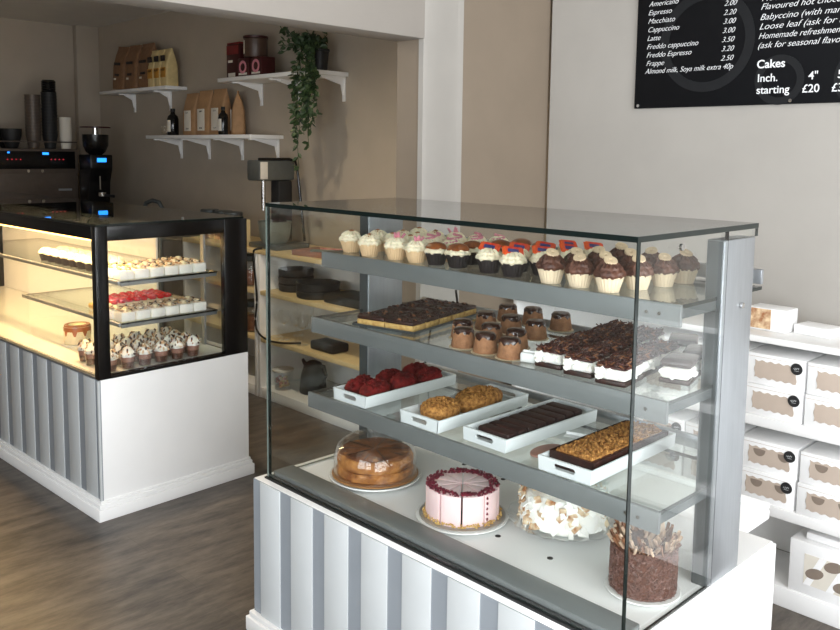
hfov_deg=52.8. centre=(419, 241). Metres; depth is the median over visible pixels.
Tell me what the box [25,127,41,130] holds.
cup
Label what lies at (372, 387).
cake
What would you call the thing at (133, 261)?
cake
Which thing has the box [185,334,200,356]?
dessert cup
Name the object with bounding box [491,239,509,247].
cupcake
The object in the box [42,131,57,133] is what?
cup
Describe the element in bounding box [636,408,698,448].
box
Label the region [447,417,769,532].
countertop
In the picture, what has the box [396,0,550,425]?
wall partition
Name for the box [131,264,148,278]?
cake
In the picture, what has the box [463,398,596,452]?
serving tray
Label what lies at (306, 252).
chopping board
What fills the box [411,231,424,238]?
cupcake
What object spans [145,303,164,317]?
cake
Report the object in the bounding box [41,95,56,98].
cup
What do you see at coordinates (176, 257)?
cake
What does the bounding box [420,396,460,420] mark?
loaf
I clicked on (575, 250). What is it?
cupcake
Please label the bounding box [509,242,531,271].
cupcake
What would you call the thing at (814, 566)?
box
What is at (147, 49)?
coffee bag
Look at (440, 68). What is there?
trim
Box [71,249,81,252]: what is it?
cupcake
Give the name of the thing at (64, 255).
cupcake
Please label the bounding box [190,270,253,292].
shelf
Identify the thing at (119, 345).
dessert cup
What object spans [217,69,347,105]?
wall shelf
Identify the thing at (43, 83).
lid
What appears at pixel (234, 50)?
tin
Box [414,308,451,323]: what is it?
bar
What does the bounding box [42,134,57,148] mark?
cup
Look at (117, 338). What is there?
dessert cup
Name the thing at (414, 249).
cupcake
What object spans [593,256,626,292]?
cupcake
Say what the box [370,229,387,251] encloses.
cupcake
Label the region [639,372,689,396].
box
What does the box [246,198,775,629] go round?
display case
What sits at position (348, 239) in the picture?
cupcake
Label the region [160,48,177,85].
snack bag
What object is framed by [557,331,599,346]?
slice
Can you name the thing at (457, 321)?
chocolate pudding
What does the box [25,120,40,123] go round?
cup
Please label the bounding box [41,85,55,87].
lid
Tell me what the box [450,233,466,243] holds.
cupcake
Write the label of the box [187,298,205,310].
cake
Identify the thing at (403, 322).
bar
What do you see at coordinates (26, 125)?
cup
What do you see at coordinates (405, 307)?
bar
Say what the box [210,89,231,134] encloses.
kraft bag
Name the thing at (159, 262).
cake
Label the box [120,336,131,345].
dessert cup
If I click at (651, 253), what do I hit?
cupcake
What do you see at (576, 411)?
slice
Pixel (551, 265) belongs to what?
cupcake
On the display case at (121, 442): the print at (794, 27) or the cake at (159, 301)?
the cake at (159, 301)
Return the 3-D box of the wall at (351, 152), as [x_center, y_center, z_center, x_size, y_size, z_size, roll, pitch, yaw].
[-1.086,-0.467,5.702,0.150,2.600,4.980,-5,9,-44]
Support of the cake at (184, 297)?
on the display case at (121, 442)
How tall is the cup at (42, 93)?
0.110 m
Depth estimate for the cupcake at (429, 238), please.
2.42 m
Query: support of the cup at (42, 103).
on the cup at (42, 106)
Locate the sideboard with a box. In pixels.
[183,236,309,395]
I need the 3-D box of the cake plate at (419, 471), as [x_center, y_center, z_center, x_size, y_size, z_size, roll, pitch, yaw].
[-0.134,0.698,2.533,0.274,0.017,0.274,-5,9,-44]
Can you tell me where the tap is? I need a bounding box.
[143,198,163,207]
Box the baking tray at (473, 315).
[352,312,476,334]
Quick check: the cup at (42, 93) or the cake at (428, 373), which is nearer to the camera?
the cake at (428, 373)
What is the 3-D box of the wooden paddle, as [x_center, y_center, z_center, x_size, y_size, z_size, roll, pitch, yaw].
[0.313,0.516,2.090,0.110,0.006,0.060,-5,9,-44]
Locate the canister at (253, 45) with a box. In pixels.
[243,35,267,57]
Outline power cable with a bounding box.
[252,247,300,343]
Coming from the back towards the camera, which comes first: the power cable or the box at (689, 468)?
the power cable
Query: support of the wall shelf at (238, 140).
attached to the wall at (351, 152)
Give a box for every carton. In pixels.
[324,290,359,308]
[794,321,839,338]
[807,529,839,548]
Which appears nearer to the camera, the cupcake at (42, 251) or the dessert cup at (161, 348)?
the dessert cup at (161, 348)
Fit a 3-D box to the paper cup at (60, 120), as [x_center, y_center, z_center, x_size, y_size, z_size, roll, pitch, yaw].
[-2.715,-0.890,6.484,0.094,0.090,0.094,-5,9,-44]
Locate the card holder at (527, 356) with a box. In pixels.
[520,349,534,362]
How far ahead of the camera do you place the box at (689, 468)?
2.96 m
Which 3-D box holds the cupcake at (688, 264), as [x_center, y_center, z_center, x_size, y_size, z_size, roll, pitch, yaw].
[0.638,0.058,2.042,0.075,0.082,0.077,-3,7,-29]
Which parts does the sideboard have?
panel, panel, panel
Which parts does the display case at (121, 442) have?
door, pane, frame, pane, shelf arm, shelf arm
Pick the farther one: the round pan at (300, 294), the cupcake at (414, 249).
the round pan at (300, 294)
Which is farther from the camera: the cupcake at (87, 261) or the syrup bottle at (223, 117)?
the syrup bottle at (223, 117)
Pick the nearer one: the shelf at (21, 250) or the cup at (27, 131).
the shelf at (21, 250)
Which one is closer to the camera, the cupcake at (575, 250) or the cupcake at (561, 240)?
the cupcake at (575, 250)
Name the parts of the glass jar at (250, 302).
lid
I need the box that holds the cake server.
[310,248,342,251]
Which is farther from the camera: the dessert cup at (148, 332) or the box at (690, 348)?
the dessert cup at (148, 332)
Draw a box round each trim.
[73,25,100,198]
[91,0,424,41]
[414,0,463,427]
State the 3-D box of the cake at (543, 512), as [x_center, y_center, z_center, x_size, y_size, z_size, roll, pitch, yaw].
[0.373,0.667,2.199,0.240,0.119,0.242,2,6,14]
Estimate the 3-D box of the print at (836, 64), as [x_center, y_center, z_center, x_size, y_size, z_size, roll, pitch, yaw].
[1.426,-0.527,2.704,0.001,0.200,0.200,-5,9,-44]
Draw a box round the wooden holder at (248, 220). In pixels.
[247,219,249,245]
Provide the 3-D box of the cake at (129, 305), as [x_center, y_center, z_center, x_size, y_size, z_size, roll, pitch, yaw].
[-1.210,0.283,3.544,0.065,0.053,0.060,6,8,42]
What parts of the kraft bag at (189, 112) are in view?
label panel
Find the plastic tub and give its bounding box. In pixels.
[272,366,293,387]
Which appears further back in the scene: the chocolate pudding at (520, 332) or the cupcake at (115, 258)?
the cupcake at (115, 258)
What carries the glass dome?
on the cake board at (335, 475)
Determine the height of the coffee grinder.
0.708 m
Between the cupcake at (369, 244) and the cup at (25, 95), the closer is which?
the cupcake at (369, 244)
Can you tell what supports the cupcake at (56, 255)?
on the display case at (121, 442)
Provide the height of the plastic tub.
0.121 m
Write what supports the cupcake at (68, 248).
on the display case at (121, 442)
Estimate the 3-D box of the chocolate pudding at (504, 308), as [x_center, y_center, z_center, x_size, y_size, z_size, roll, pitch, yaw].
[0.264,0.211,2.542,0.075,0.053,0.075,-1,6,-19]
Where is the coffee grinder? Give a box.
[79,126,114,201]
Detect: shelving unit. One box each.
[258,245,359,433]
[511,300,839,628]
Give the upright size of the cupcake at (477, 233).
0.070 m
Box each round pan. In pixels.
[278,266,313,277]
[278,275,313,284]
[278,283,296,292]
[296,278,339,291]
[296,289,339,299]
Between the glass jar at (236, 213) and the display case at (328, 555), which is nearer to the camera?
the display case at (328, 555)
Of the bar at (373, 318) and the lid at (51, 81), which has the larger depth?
the lid at (51, 81)
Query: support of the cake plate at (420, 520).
on the display case at (328, 555)
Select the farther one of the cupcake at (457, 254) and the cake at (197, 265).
the cake at (197, 265)
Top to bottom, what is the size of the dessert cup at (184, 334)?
0.096 m
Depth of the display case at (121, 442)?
3.63 m
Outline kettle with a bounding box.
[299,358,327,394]
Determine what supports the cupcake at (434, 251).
on the display case at (328, 555)
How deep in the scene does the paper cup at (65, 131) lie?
6.45 m
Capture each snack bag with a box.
[147,50,158,86]
[154,49,164,85]
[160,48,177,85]
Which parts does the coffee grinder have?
lid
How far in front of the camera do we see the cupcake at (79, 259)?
3.68 m
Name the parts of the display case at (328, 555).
pane, pane, rail, rail, rail, rail, pane, rail, rail, pane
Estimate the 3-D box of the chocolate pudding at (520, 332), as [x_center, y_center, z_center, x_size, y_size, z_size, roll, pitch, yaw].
[0.249,0.249,2.189,0.075,0.053,0.075,1,6,1]
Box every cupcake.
[38,247,50,260]
[45,248,57,261]
[52,250,64,263]
[56,246,67,249]
[60,251,72,265]
[64,247,75,250]
[67,253,80,267]
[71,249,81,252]
[75,254,87,268]
[79,250,90,254]
[83,256,91,270]
[109,256,125,264]
[339,229,361,252]
[357,233,381,256]
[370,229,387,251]
[381,232,400,253]
[384,232,406,259]
[396,229,410,235]
[403,234,416,256]
[404,235,425,262]
[410,227,427,235]
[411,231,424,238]
[422,233,439,259]
[424,242,446,265]
[426,229,444,237]
[435,232,444,242]
[442,237,458,261]
[444,243,470,268]
[445,227,466,239]
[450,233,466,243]
[463,240,480,264]
[467,232,487,241]
[468,234,486,241]
[475,241,501,273]
[488,233,507,242]
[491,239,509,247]
[499,246,526,277]
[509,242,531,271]
[511,238,531,246]
[529,245,550,275]
[535,241,555,248]
[535,248,566,283]
[557,239,576,251]
[559,243,576,257]
[564,247,587,279]
[564,253,594,287]
[583,241,602,255]
[587,246,604,277]
[592,251,611,283]
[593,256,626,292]
[609,242,627,258]
[617,248,635,282]
[623,255,654,289]
[641,247,659,279]
[651,253,679,286]
[671,249,699,283]
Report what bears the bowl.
on the stand mixer
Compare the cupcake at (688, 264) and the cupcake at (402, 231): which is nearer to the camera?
the cupcake at (688, 264)
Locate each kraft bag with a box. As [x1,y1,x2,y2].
[183,93,198,134]
[196,90,212,134]
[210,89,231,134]
[230,91,245,134]
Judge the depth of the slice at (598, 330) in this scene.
2.17 m
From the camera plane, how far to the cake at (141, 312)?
3.48 m
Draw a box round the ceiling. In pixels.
[0,0,169,26]
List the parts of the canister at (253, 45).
lid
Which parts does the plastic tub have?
lid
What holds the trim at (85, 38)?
attached to the wall at (31, 52)
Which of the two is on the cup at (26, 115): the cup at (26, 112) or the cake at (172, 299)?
the cup at (26, 112)
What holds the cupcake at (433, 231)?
on the display case at (328, 555)
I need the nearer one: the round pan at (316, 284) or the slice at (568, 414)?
the slice at (568, 414)
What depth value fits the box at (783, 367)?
2.73 m
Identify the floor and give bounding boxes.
[0,392,839,629]
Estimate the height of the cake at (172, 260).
0.053 m
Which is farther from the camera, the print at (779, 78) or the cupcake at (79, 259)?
the cupcake at (79, 259)
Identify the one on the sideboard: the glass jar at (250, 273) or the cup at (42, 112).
the glass jar at (250, 273)
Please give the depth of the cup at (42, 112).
6.37 m
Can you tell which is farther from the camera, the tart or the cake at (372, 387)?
the tart
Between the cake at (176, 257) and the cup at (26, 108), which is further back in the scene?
the cup at (26, 108)
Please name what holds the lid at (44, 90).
on the cup at (42, 93)
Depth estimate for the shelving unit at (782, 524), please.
2.77 m
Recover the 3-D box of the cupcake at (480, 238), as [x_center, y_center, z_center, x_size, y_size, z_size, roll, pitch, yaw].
[0.166,0.015,2.421,0.074,0.074,0.073,-2,7,-26]
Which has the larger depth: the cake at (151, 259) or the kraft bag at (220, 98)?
the kraft bag at (220, 98)
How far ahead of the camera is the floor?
3.04 m
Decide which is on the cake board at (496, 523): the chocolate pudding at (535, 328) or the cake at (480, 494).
the cake at (480, 494)
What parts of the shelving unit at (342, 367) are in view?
panel, panel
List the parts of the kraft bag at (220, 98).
label panel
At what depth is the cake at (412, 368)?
2.67 m
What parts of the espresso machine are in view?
control panel, cup rail, panel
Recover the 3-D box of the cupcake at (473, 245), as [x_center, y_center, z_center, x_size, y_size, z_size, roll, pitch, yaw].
[0.146,0.029,2.332,0.073,0.065,0.074,-5,8,-41]
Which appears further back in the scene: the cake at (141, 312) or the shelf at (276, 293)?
the shelf at (276, 293)
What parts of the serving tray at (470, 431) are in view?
handle, handle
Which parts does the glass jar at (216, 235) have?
lid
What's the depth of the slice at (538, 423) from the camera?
2.23 m
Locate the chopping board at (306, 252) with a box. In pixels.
[292,247,323,258]
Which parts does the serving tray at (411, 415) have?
handle, handle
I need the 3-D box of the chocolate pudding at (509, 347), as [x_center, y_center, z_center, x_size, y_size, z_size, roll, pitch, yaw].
[0.221,0.260,2.084,0.075,0.053,0.075,5,8,36]
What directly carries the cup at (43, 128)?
on the cup at (43, 132)
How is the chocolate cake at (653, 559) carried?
on the cake plate at (609, 588)
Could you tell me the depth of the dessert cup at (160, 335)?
3.68 m
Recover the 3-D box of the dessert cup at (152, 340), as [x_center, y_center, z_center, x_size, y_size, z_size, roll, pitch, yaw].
[-1.134,0.448,3.592,0.068,0.096,0.070,-3,7,-34]
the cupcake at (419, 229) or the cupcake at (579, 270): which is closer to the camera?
the cupcake at (579, 270)
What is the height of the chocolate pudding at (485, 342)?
0.053 m
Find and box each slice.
[478,423,516,440]
[489,420,526,435]
[499,417,536,432]
[509,413,545,428]
[518,410,555,425]
[528,408,564,422]
[534,338,579,370]
[537,405,573,419]
[546,402,581,416]
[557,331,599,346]
[563,345,610,378]
[581,325,620,341]
[585,337,629,356]
[594,352,642,387]
[596,319,633,331]
[604,330,645,346]
[615,344,661,377]
[625,325,664,341]
[637,337,679,366]
[658,351,700,385]
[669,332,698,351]
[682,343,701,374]
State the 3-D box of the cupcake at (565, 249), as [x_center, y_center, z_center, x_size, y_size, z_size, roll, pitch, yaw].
[0.386,0.042,2.186,0.071,0.077,0.072,-2,7,-22]
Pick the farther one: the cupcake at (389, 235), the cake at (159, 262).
the cake at (159, 262)
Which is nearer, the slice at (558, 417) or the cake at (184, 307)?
the slice at (558, 417)
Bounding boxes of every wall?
[0,18,75,148]
[98,0,552,384]
[546,0,839,552]
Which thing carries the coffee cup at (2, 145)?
on the espresso machine
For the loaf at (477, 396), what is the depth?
2.39 m
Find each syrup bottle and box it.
[167,109,178,134]
[218,107,227,134]
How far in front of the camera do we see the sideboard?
5.59 m
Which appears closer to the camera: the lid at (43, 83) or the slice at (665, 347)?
the slice at (665, 347)
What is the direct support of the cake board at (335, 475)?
on the cake plate at (419, 471)
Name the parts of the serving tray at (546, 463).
handle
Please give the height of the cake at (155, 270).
0.053 m
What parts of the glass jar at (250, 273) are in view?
lid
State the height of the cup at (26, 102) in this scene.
0.110 m
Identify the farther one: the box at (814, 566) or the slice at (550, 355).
the box at (814, 566)
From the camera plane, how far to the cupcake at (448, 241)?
2.37 m
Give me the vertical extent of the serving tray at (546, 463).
0.034 m
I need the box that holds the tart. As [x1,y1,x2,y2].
[88,288,171,308]
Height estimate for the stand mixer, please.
0.530 m
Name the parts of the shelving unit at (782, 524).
shelf, panel, shelf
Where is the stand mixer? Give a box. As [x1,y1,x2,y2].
[247,158,308,250]
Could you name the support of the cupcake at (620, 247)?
on the display case at (328, 555)
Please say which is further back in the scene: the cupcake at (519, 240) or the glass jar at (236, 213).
the glass jar at (236, 213)
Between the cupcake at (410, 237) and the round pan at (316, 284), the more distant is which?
the round pan at (316, 284)
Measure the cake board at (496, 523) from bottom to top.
0.003 m
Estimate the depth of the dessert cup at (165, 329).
3.79 m
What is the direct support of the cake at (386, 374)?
on the serving tray at (340, 393)
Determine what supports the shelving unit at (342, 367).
on the floor
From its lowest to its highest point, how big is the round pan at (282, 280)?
0.042 m
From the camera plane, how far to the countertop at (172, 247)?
5.54 m
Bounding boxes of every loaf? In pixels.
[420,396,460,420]
[454,385,502,412]
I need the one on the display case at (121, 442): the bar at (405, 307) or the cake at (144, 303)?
the cake at (144, 303)
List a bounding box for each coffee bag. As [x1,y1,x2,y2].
[113,47,129,89]
[125,45,141,88]
[138,43,156,87]
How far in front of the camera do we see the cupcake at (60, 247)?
4.00 m
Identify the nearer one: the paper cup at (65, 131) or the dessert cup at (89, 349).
the dessert cup at (89, 349)
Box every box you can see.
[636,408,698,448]
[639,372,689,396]
[639,446,685,475]
[655,326,702,340]
[683,450,696,479]
[685,416,758,451]
[690,375,700,392]
[698,338,766,349]
[741,466,798,510]
[743,426,817,479]
[746,381,806,424]
[747,344,826,392]
[750,303,797,333]
[788,527,839,606]
[796,481,839,525]
[799,441,839,492]
[804,394,839,433]
[806,354,839,399]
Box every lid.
[41,80,55,82]
[41,82,55,84]
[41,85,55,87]
[41,87,55,89]
[41,89,55,91]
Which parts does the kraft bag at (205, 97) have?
label panel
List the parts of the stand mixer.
label panel, guard frame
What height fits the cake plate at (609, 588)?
0.010 m
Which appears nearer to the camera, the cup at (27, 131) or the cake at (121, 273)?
the cake at (121, 273)
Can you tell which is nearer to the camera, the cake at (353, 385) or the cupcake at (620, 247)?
the cupcake at (620, 247)
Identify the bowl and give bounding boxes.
[257,220,291,243]
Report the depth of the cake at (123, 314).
3.43 m
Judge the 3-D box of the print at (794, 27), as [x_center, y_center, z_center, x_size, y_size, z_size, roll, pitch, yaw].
[1.264,-0.721,2.852,0.001,0.120,0.120,-5,9,-44]
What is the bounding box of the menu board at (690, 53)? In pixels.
[634,0,839,108]
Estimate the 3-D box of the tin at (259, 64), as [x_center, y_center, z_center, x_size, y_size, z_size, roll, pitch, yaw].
[-0.953,-1.063,5.128,0.102,0.110,0.120,-5,9,-44]
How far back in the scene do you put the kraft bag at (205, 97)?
5.73 m
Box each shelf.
[0,238,216,282]
[26,284,217,324]
[99,85,186,111]
[146,134,282,159]
[187,311,254,339]
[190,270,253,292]
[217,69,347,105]
[260,288,358,314]
[261,329,358,370]
[312,370,707,513]
[315,300,712,404]
[325,249,761,308]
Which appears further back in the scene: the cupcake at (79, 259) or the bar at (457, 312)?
the cupcake at (79, 259)
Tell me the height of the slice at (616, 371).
0.056 m
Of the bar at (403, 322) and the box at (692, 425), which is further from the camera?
the box at (692, 425)
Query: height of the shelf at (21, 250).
0.007 m
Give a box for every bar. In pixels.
[357,311,396,326]
[375,307,409,315]
[385,315,425,331]
[388,304,423,311]
[400,311,438,327]
[403,301,436,308]
[413,298,448,304]
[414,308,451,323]
[429,304,464,319]
[441,301,475,316]
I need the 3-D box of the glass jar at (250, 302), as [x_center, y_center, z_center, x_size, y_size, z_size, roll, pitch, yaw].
[-1.001,0.446,5.134,0.124,0.188,0.124,-5,9,-44]
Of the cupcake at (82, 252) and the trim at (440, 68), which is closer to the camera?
the trim at (440, 68)
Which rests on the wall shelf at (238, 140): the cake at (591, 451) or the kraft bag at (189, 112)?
the kraft bag at (189, 112)
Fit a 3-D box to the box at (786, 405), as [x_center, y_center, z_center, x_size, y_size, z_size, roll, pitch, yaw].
[1.212,0.513,2.805,0.224,0.101,0.188,-5,8,-44]
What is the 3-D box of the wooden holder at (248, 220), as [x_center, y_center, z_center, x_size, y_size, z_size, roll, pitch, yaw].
[-1.052,-0.054,5.067,0.050,0.160,0.060,-5,9,-44]
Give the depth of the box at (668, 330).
3.08 m
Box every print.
[660,0,754,91]
[750,307,770,329]
[755,54,803,104]
[777,10,813,45]
[834,62,839,96]
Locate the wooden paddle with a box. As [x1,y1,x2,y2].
[530,444,559,457]
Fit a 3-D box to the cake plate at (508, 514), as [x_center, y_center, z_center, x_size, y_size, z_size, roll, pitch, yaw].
[0.374,0.730,2.205,0.297,0.037,0.297,-5,9,-44]
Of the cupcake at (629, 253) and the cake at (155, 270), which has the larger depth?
the cake at (155, 270)
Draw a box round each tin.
[226,42,243,77]
[238,57,250,75]
[251,56,274,74]
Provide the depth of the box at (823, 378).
2.62 m
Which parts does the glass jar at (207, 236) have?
lid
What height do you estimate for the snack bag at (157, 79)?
0.265 m
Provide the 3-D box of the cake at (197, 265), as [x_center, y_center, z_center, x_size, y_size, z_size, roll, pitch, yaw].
[-0.971,0.102,3.670,0.065,0.053,0.060,6,8,40]
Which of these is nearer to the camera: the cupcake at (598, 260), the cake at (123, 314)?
the cupcake at (598, 260)
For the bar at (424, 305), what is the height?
0.035 m
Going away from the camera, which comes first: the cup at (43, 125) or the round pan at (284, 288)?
the round pan at (284, 288)
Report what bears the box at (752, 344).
on the box at (695, 385)
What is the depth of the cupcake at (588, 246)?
2.22 m
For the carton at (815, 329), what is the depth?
2.73 m
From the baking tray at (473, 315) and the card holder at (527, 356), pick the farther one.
the baking tray at (473, 315)
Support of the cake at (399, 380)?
on the serving tray at (340, 393)
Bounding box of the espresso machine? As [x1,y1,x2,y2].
[0,140,78,198]
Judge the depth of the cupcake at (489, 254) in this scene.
2.15 m
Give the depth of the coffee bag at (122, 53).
6.60 m
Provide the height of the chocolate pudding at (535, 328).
0.053 m
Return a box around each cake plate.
[329,464,420,491]
[416,501,508,534]
[508,514,606,541]
[605,576,680,606]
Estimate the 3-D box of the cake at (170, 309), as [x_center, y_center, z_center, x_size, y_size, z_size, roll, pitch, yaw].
[-1.065,0.280,3.591,0.065,0.053,0.060,6,8,43]
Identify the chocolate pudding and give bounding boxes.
[449,318,472,338]
[449,326,474,349]
[471,331,497,355]
[473,310,495,330]
[481,321,502,344]
[494,336,521,360]
[496,303,517,321]
[501,313,521,334]
[505,327,530,350]
[521,306,542,325]
[525,318,548,340]
[547,311,573,331]
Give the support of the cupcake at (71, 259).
on the display case at (121, 442)
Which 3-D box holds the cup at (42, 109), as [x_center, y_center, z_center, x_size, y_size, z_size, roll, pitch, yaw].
[-2.812,-0.955,6.423,0.118,0.110,0.118,-5,9,-44]
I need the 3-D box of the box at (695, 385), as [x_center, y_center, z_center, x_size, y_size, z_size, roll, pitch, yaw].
[1.079,0.496,2.946,0.224,0.101,0.188,-5,9,-45]
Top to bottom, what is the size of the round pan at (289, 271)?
0.042 m
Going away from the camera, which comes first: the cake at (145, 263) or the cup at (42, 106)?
the cake at (145, 263)
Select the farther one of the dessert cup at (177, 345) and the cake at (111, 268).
the dessert cup at (177, 345)
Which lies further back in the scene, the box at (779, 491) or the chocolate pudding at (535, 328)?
the box at (779, 491)
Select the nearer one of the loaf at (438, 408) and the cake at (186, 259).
the loaf at (438, 408)
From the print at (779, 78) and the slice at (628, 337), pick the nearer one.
the slice at (628, 337)
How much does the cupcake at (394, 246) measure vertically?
0.080 m
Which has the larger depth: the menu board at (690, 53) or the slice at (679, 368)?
the menu board at (690, 53)
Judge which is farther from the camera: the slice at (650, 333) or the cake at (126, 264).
the cake at (126, 264)
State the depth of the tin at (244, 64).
5.18 m
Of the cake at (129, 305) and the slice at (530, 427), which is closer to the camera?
the slice at (530, 427)
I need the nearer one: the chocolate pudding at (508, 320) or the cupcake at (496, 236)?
the chocolate pudding at (508, 320)
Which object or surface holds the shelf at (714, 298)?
attached to the display case at (328, 555)
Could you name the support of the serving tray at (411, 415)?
on the display case at (328, 555)
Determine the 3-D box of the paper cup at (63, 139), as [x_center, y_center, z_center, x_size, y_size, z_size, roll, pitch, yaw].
[-2.717,-0.759,6.498,0.094,0.090,0.094,-5,9,-44]
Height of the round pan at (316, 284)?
0.042 m
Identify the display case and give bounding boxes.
[0,192,254,522]
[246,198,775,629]
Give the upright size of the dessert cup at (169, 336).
0.096 m
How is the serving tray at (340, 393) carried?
on the display case at (328, 555)
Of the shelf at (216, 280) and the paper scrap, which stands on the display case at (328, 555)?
the paper scrap
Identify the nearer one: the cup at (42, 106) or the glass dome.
the glass dome
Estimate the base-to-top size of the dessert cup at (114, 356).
0.096 m
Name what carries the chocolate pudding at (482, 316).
on the display case at (328, 555)
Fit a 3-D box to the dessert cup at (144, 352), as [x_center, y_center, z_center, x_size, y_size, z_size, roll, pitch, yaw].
[-1.135,0.460,3.482,0.068,0.096,0.070,-2,7,-25]
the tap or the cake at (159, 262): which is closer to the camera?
the cake at (159, 262)
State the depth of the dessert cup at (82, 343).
3.51 m
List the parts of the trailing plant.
pot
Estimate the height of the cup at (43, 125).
0.110 m
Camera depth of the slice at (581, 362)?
1.92 m
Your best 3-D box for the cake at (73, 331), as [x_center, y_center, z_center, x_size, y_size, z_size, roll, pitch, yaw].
[-1.559,0.417,3.853,0.144,0.090,0.144,-5,9,-44]
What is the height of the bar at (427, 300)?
0.035 m
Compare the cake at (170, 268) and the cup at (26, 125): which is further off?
the cup at (26, 125)
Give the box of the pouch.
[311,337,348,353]
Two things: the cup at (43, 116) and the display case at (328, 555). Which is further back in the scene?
the cup at (43, 116)
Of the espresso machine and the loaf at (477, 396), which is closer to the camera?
the loaf at (477, 396)
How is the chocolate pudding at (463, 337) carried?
on the display case at (328, 555)
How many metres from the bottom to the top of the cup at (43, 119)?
0.110 m
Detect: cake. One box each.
[61,321,93,346]
[108,264,121,277]
[109,305,122,319]
[113,261,128,266]
[113,266,133,279]
[114,307,134,321]
[122,263,136,268]
[123,303,137,309]
[127,260,142,265]
[129,305,149,319]
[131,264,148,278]
[136,261,150,266]
[137,301,152,306]
[142,258,156,263]
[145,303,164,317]
[146,263,163,276]
[150,299,167,305]
[151,260,164,264]
[157,257,170,261]
[159,301,178,315]
[161,262,177,275]
[164,259,179,263]
[167,297,180,303]
[170,256,184,260]
[173,260,191,273]
[173,299,192,312]
[177,258,193,262]
[179,296,194,301]
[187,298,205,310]
[189,259,205,271]
[336,437,413,484]
[344,374,374,393]
[359,378,390,396]
[375,368,402,382]
[389,372,417,390]
[402,362,426,374]
[415,366,441,383]
[422,467,501,528]
[516,469,609,539]
[549,420,668,472]
[606,519,682,602]
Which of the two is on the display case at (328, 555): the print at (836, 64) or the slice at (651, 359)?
the slice at (651, 359)
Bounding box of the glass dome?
[333,429,416,486]
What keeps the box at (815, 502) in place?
on the shelving unit at (782, 524)
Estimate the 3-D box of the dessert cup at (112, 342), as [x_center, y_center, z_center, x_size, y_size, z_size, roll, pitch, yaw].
[-1.293,0.453,3.532,0.070,0.096,0.068,3,6,17]
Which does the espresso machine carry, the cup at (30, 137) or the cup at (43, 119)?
the cup at (30, 137)
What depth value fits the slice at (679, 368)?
1.87 m
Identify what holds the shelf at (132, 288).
attached to the display case at (121, 442)
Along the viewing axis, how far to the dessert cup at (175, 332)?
3.73 m
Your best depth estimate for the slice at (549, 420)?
2.25 m
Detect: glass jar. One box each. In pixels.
[200,209,218,238]
[214,210,231,240]
[223,211,242,215]
[247,253,254,284]
[247,298,254,330]
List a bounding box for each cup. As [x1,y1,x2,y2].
[0,128,21,147]
[0,130,5,147]
[23,94,40,97]
[24,98,40,100]
[24,101,40,104]
[24,104,40,107]
[24,107,40,110]
[24,114,40,117]
[24,117,40,120]
[25,111,40,113]
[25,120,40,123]
[25,124,41,126]
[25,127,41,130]
[25,130,41,133]
[25,133,41,147]
[40,92,56,95]
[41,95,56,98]
[41,98,56,101]
[41,102,56,104]
[41,105,56,108]
[41,108,56,111]
[41,111,56,114]
[41,115,57,117]
[41,118,57,120]
[41,121,57,124]
[42,124,57,127]
[42,127,57,130]
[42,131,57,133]
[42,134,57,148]
[59,119,70,121]
[59,130,71,132]
[60,137,71,148]
[77,338,90,360]
[83,341,94,365]
[110,339,115,348]
[110,348,118,372]
[111,333,124,343]
[113,341,125,365]
[119,345,135,369]
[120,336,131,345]
[128,331,140,339]
[130,339,141,362]
[135,342,152,365]
[136,334,149,342]
[144,328,156,337]
[146,336,158,359]
[152,339,169,362]
[153,331,164,340]
[160,326,171,336]
[162,333,173,356]
[167,329,179,336]
[169,336,184,359]
[179,331,189,353]
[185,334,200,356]
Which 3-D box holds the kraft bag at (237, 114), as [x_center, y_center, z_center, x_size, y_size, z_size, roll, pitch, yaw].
[-1.194,-0.843,5.559,0.095,0.284,0.168,0,6,-10]
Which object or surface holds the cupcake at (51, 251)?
on the display case at (121, 442)
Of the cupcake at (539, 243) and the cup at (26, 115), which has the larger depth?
the cup at (26, 115)
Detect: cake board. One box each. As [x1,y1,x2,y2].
[332,464,417,488]
[419,497,504,532]
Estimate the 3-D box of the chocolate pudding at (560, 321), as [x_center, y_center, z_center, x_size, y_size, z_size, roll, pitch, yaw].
[0.403,0.226,2.422,0.075,0.053,0.075,-3,7,-33]
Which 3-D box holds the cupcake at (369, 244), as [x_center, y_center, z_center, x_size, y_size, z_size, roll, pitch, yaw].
[-0.147,0.008,2.484,0.073,0.068,0.072,4,7,25]
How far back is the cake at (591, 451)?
2.02 m
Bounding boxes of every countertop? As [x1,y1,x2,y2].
[162,235,199,240]
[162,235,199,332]
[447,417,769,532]
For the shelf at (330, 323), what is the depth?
2.09 m
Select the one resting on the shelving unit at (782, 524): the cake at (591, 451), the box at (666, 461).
the box at (666, 461)
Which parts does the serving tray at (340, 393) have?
handle, handle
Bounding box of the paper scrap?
[564,431,586,437]
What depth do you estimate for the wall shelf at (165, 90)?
6.34 m
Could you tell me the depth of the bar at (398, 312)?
2.50 m
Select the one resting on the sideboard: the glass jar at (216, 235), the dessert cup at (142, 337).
the glass jar at (216, 235)
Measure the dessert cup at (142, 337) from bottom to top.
0.096 m
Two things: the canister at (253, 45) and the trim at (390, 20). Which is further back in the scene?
the canister at (253, 45)
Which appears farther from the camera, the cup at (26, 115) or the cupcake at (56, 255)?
the cup at (26, 115)
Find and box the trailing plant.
[277,26,329,170]
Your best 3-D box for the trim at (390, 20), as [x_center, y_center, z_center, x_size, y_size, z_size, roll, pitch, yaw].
[-1.360,-1.044,1.761,3.726,0.860,0.145,-5,9,-44]
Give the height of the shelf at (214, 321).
0.025 m
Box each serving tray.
[333,371,455,408]
[400,383,528,433]
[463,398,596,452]
[538,420,675,485]
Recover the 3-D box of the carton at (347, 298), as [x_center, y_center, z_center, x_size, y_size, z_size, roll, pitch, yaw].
[-0.326,0.311,4.515,0.200,0.050,0.360,-5,9,-44]

